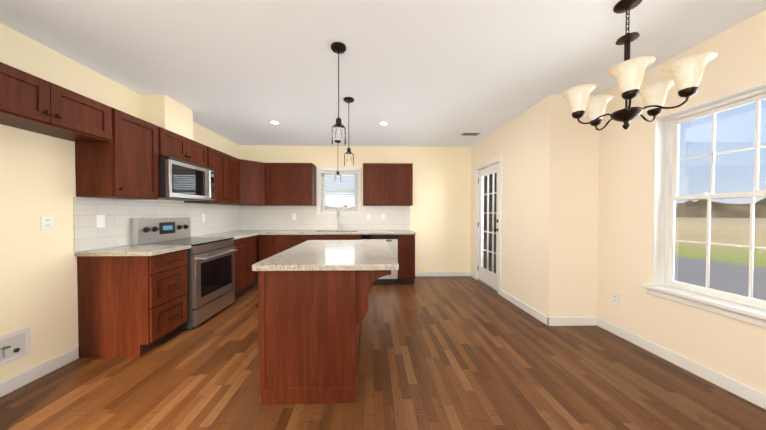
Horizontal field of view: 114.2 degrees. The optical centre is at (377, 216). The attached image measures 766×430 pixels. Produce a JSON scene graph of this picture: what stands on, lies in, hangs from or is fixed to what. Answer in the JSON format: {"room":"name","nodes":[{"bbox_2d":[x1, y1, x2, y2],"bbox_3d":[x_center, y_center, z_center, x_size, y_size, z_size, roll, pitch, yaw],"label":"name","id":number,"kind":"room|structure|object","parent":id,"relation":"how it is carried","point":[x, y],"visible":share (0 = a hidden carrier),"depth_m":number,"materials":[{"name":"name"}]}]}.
{"room":"kitchen","nodes":[
{"label":"kitchen","id":0,"kind":"room"},
{"bbox_2d":[0,276,765,429],"bbox_3d":[-0.028,1.294,1.005,5.330,0.120,7.980,0,1,-1],"label":"floor","id":1,"kind":"structure","parent":0,"point":[453,353],"depth_m":1.81,"materials":[{"name":"brown wood"}]},
{"bbox_2d":[77,250,187,357],"bbox_3d":[-2.270,0.776,2.359,0.610,0.875,0.455,0,1,-1],"label":"base cabinet","id":2,"kind":"object","parent":1,"relation":"on","point":[132,300],"depth_m":2.14,"materials":[{"name":"brown wood"}]},
{"bbox_2d":[74,246,190,257],"bbox_3d":[-2.255,0.318,2.345,0.640,0.038,0.476,0,1,-1],"label":"countertop","id":3,"kind":"structure","parent":2,"relation":"on","point":[109,251],"depth_m":2.13,"materials":[{"name":"beige stone"}]},
{"bbox_2d":[130,217,237,329],"bbox_3d":[-2.218,0.610,2.971,0.724,1.190,0.756,0,1,-1],"label":"range","id":4,"kind":"object","parent":1,"relation":"on","point":[211,275],"visible":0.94,"depth_m":2.83,"materials":[{"name":"grey metal"}]},
{"bbox_2d":[184,238,251,296],"bbox_3d":[-2.302,0.758,3.624,0.610,0.875,0.535,0,1,-1],"label":"base cabinet","id":5,"kind":"object","parent":1,"relation":"on","point":[243,257],"depth_m":3.72,"materials":[{"name":"brown wood"}]},
{"bbox_2d":[196,230,263,241],"bbox_3d":[-2.298,0.293,4.060,0.640,0.038,1.424,0,1,-1],"label":"countertop","id":6,"kind":"structure","parent":5,"relation":"on","point":[227,233],"depth_m":3.86,"materials":[{"name":"beige stone"}]},
{"bbox_2d":[252,234,259,282],"bbox_3d":[-2.310,0.753,3.956,0.610,0.875,0.410,0,1,-1],"label":"base cabinet","id":7,"kind":"object","parent":1,"relation":"on","point":[255,241],"depth_m":4.08,"materials":[{"name":"brown wood"}]},
{"bbox_2d":[260,234,279,260],"bbox_3d":[-1.847,0.745,4.486,0.343,0.875,0.610,0,1,-1],"label":"base cabinet","id":8,"kind":"object","parent":1,"relation":"on","point":[269,243],"depth_m":4.18,"materials":[{"name":"brown wood"}]},
{"bbox_2d":[280,234,311,251],"bbox_3d":[-1.468,0.745,4.495,0.695,0.875,0.610,0,1,-1],"label":"base cabinet","id":9,"kind":"object","parent":1,"relation":"on","point":[287,241],"depth_m":4.19,"materials":[{"name":"brown wood"}]},
{"bbox_2d":[255,272,390,404],"bbox_3d":[-0.376,0.777,2.324,0.904,0.876,1.424,0,1,-1],"label":"kitchen island","id":10,"kind":"object","parent":1,"relation":"on","point":[312,304],"depth_m":1.62,"materials":[{"name":"brown wood"}]},
{"bbox_2d":[252,240,398,271],"bbox_3d":[-0.351,0.318,2.318,0.950,0.038,1.470,0,1,-1],"label":"island countertop","id":11,"kind":"structure","parent":10,"relation":"on","point":[313,255],"depth_m":1.81,"materials":[{"name":"beige stone"}]},
{"bbox_2d":[312,234,359,239],"bbox_3d":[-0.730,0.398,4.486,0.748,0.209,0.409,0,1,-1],"label":"base cabinet","id":12,"kind":"object","parent":1,"relation":"on","point":[314,236],"depth_m":4.21,"materials":[{"name":"brown wood"}]},
{"bbox_2d":[362,235,397,283],"bbox_3d":[0.040,0.746,4.524,0.604,0.872,0.608,0,1,-1],"label":"dishwasher","id":13,"kind":"object","parent":1,"relation":"on","point":[392,241],"visible":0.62,"depth_m":4.22,"materials":[{"name":"grey metal"}]},
{"bbox_2d":[392,234,415,283],"bbox_3d":[0.496,0.744,4.544,0.298,0.875,0.610,0,1,-1],"label":"base cabinet","id":14,"kind":"object","parent":1,"relation":"on","point":[406,242],"depth_m":4.25,"materials":[{"name":"brown wood"}]},
{"bbox_2d":[264,230,415,233],"bbox_3d":[-0.664,0.286,4.494,2.648,0.038,0.639,0,1,-1],"label":"countertop","id":15,"kind":"structure","parent":14,"relation":"on","point":[265,231],"depth_m":4.21,"materials":[{"name":"beige stone"}]},
{"bbox_2d":[336,208,343,229],"bbox_3d":[-0.703,0.055,4.661,0.117,0.420,0.217,0,1,-1],"label":"faucet","id":16,"kind":"object","parent":15,"relation":"on","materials":[{"name":"silver metal"}]},
{"bbox_2d":[0,10,765,393],"bbox_3d":[-0.028,-0.046,0.985,5.330,2.760,7.980,0,1,-1],"label":"wall","id":17,"kind":"structure","parent":0,"point":[578,224],"depth_m":2.47,"materials":[{"name":"beige paint"}]},
{"bbox_2d":[0,327,30,365],"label":"water valve box","id":18,"kind":"object","parent":17,"relation":"attached to","point":[15,345],"depth_m":1.75,"materials":[{"name":"white plastic"}]},
{"bbox_2d":[0,62,67,129],"bbox_3d":[-2.392,-0.774,1.516,0.325,0.300,0.470,0,1,-1],"label":"upper cabinet","id":19,"kind":"object","parent":17,"relation":"attached to","point":[28,101],"depth_m":1.62,"materials":[{"name":"brown wood"}]},
{"bbox_2d":[41,215,53,230],"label":"outlet","id":20,"kind":"object","parent":17,"relation":"attached to","point":[47,223],"depth_m":1.92,"materials":[{"name":"white plastic"}]},
{"bbox_2d":[27,90,115,141],"bbox_3d":[-2.401,-0.779,1.866,0.325,0.300,0.470,0,1,-1],"label":"upper cabinet","id":21,"kind":"object","parent":17,"relation":"attached to","point":[89,120],"depth_m":1.94,"materials":[{"name":"brown wood"}]},
{"bbox_2d":[96,215,104,227],"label":"outlet","id":22,"kind":"object","parent":17,"relation":"attached to","point":[100,219],"depth_m":2.29,"materials":[{"name":"white plastic"}]},
{"bbox_2d":[73,109,163,201],"bbox_3d":[-2.413,-0.553,2.336,0.325,0.765,0.455,0,1,-1],"label":"upper cabinet","id":23,"kind":"object","parent":17,"relation":"attached to","point":[126,169],"depth_m":2.21,"materials":[{"name":"brown wood"}]},
{"bbox_2d":[160,127,191,162],"bbox_3d":[-2.424,-0.790,2.786,0.325,0.305,0.440,0,1,-1],"label":"upper cabinet","id":24,"kind":"object","parent":17,"relation":"attached to","point":[177,146],"depth_m":2.80,"materials":[{"name":"brown wood"}]},
{"bbox_2d":[158,156,214,200],"bbox_3d":[-2.354,-0.417,2.953,0.450,0.433,0.750,0,1,-1],"label":"microwave","id":25,"kind":"object","parent":24,"relation":"attached to","point":[181,180],"visible":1,"depth_m":2.81,"materials":[{"name":"grey metal"}]},
{"bbox_2d":[192,140,207,166],"bbox_3d":[-2.432,-0.795,3.105,0.325,0.305,0.439,0,1,-1],"label":"upper cabinet","id":26,"kind":"object","parent":17,"relation":"attached to","point":[199,151],"depth_m":3.18,"materials":[{"name":"brown wood"}]},
{"bbox_2d":[184,147,223,205],"bbox_3d":[-2.443,-0.572,3.566,0.325,0.765,0.467,0,1,-1],"label":"upper cabinet","id":27,"kind":"object","parent":17,"relation":"attached to","point":[215,157],"depth_m":3.55,"materials":[{"name":"brown wood"}]},
{"bbox_2d":[224,153,239,205],"bbox_3d":[-2.431,-0.577,3.938,0.368,0.765,0.515,0,1,-1],"label":"upper cabinet","id":28,"kind":"object","parent":17,"relation":"attached to","point":[231,164],"depth_m":3.92,"materials":[{"name":"brown wood"}]},
{"bbox_2d":[73,197,409,251],"bbox_3d":[-0.964,0.047,3.469,3.278,0.470,2.666,0,1,-1],"label":"backsplash","id":29,"kind":"structure","parent":17,"relation":"attached to","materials":[{"name":"tile"}]},
{"bbox_2d":[240,159,267,205],"bbox_3d":[-2.285,-0.584,4.420,0.684,0.765,0.679,0,1,-1],"label":"upper cabinet","id":30,"kind":"object","parent":17,"relation":"attached to","point":[253,174],"depth_m":4.31,"materials":[{"name":"brown wood"}]},
{"bbox_2d":[268,163,291,205],"bbox_3d":[-1.804,-0.587,4.589,0.533,0.765,0.367,0,1,-1],"label":"upper cabinet","id":31,"kind":"object","parent":17,"relation":"attached to","point":[279,174],"depth_m":4.46,"materials":[{"name":"brown wood"}]},
{"bbox_2d":[292,163,315,205],"bbox_3d":[-1.419,-0.587,4.619,0.480,0.765,0.325,0,1,-1],"label":"upper cabinet","id":32,"kind":"object","parent":17,"relation":"attached to","point":[303,174],"depth_m":4.47,"materials":[{"name":"brown wood"}]},
{"bbox_2d":[321,171,357,211],"bbox_3d":[-0.740,-0.483,4.893,0.716,0.798,0.120,0,1,-1],"label":"window blinds","id":33,"kind":"object","parent":17,"relation":"attached to","point":[353,174],"visible":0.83,"depth_m":4.86,"materials":[{"name":"white plastic"}]},
{"bbox_2d":[364,163,391,205],"bbox_3d":[-0.007,-0.588,4.654,0.515,0.765,0.325,0,1,-1],"label":"upper cabinet","id":34,"kind":"object","parent":17,"relation":"attached to","point":[377,176],"depth_m":4.50,"materials":[{"name":"brown wood"}]},
{"bbox_2d":[0,82,765,409],"bbox_3d":[0.021,0.168,1.040,5.130,2.130,7.780,0,1,-1],"label":"trim","id":35,"kind":"structure","parent":17,"relation":"attached to","point":[734,310],"depth_m":2.19,"materials":[{"name":"white painted wood"}]},
{"bbox_2d":[392,163,411,205],"bbox_3d":[0.388,-0.588,4.664,0.515,0.765,0.325,0,1,-1],"label":"upper cabinet","id":36,"kind":"object","parent":17,"relation":"attached to","point":[401,172],"depth_m":4.51,"materials":[{"name":"brown wood"}]},
{"bbox_2d":[478,163,498,290],"bbox_3d":[1.878,0.161,4.203,0.109,2.011,0.794,0,1,-1],"label":"entry door","id":37,"kind":"structure","parent":17,"relation":"in","point":[488,180],"depth_m":4.22,"materials":[{"name":"white wood"}]},
{"bbox_2d":[612,292,619,304],"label":"outlet","id":38,"kind":"object","parent":17,"relation":"attached to","point":[615,296],"depth_m":2.54,"materials":[{"name":"white plastic"}]},
{"bbox_2d":[664,89,765,309],"bbox_3d":[2.603,-0.110,1.400,0.050,1.465,1.600,0,1,-1],"label":"dining room window","id":39,"kind":"structure","parent":17,"relation":"in","point":[673,160],"depth_m":1.92,"materials":[{"name":"white"}]},
{"bbox_2d":[0,0,765,146],"bbox_3d":[-0.028,-1.366,0.966,5.330,0.120,7.980,0,1,-1],"label":"ceiling","id":40,"kind":"structure","parent":0,"point":[431,73],"depth_m":2.00,"materials":[{"name":"white paint"}]},
{"bbox_2d":[268,120,280,124],"bbox_3d":[-1.467,-1.339,3.541,0.176,0.008,0.176,0,1,-1],"label":"recessed light","id":41,"kind":"object","parent":40,"relation":"in","point":[273,122],"visible":1,"depth_m":3.54,"materials":[{"name":"white"}]},
{"bbox_2d":[334,140,340,181],"bbox_3d":[-0.710,-0.988,4.466,0.120,0.740,0.120,0,1,-1],"label":"pendant light","id":42,"kind":"object","parent":40,"relation":"hanging from","point":[337,141],"visible":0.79,"depth_m":4.46,"materials":[{"name":"black metal"}]},
{"bbox_2d":[331,42,345,144],"bbox_3d":[-0.302,-0.945,1.935,0.120,0.750,0.120,0,1,-1],"label":"pendant light","id":43,"kind":"object","parent":40,"relation":"hanging from","point":[338,48],"visible":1,"depth_m":1.93,"materials":[{"name":"black metal"}]},
{"bbox_2d":[344,97,353,165],"bbox_3d":[-0.324,-0.958,2.825,0.120,0.750,0.120,0,1,-1],"label":"pendant light","id":44,"kind":"object","parent":40,"relation":"hanging from","point":[348,100],"visible":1,"depth_m":2.82,"materials":[{"name":"black metal"}]},
{"bbox_2d":[378,121,389,125],"bbox_3d":[0.092,-1.340,3.580,0.176,0.008,0.176,0,1,-1],"label":"recessed light","id":45,"kind":"object","parent":40,"relation":"in","point":[383,123],"visible":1,"depth_m":3.58,"materials":[{"name":"white"}]},
{"bbox_2d":[459,132,481,135],"bbox_3d":[1.521,-1.346,4.046,0.320,0.009,0.170,0,1,-1],"label":"ceiling vent","id":46,"kind":"object","parent":40,"relation":"in","point":[470,133],"visible":0.98,"depth_m":4.01,"materials":[{"name":"white metal"}]},
{"bbox_2d":[561,0,716,130],"bbox_3d":[1.552,-0.925,1.546,0.637,0.778,0.631,0,1,-1],"label":"chandelier","id":47,"kind":"object","parent":40,"relation":"hanging from","point":[628,73],"visible":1,"depth_m":1.50,"materials":[{"name":"white glass"}]},
{"label":"outside","id":48,"kind":"structure","parent":0,"visible":0},
{"bbox_2d":[670,217,765,309],"bbox_3d":[0.084,1.850,-0.074,520.000,0.200,520.000,0,1,-1],"label":"ground","id":49,"kind":"structure","parent":48,"point":[724,270],"depth_m":10.14,"materials":[{"name":"plant"}]},
{"bbox_2d":[325,198,765,217],"bbox_3d":[0.084,-2.306,-0.136,324.000,9.113,324.000,0,1,-1],"label":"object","id":50,"kind":"object","parent":49,"relation":"on","point":[726,213],"depth_m":88.11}
]}

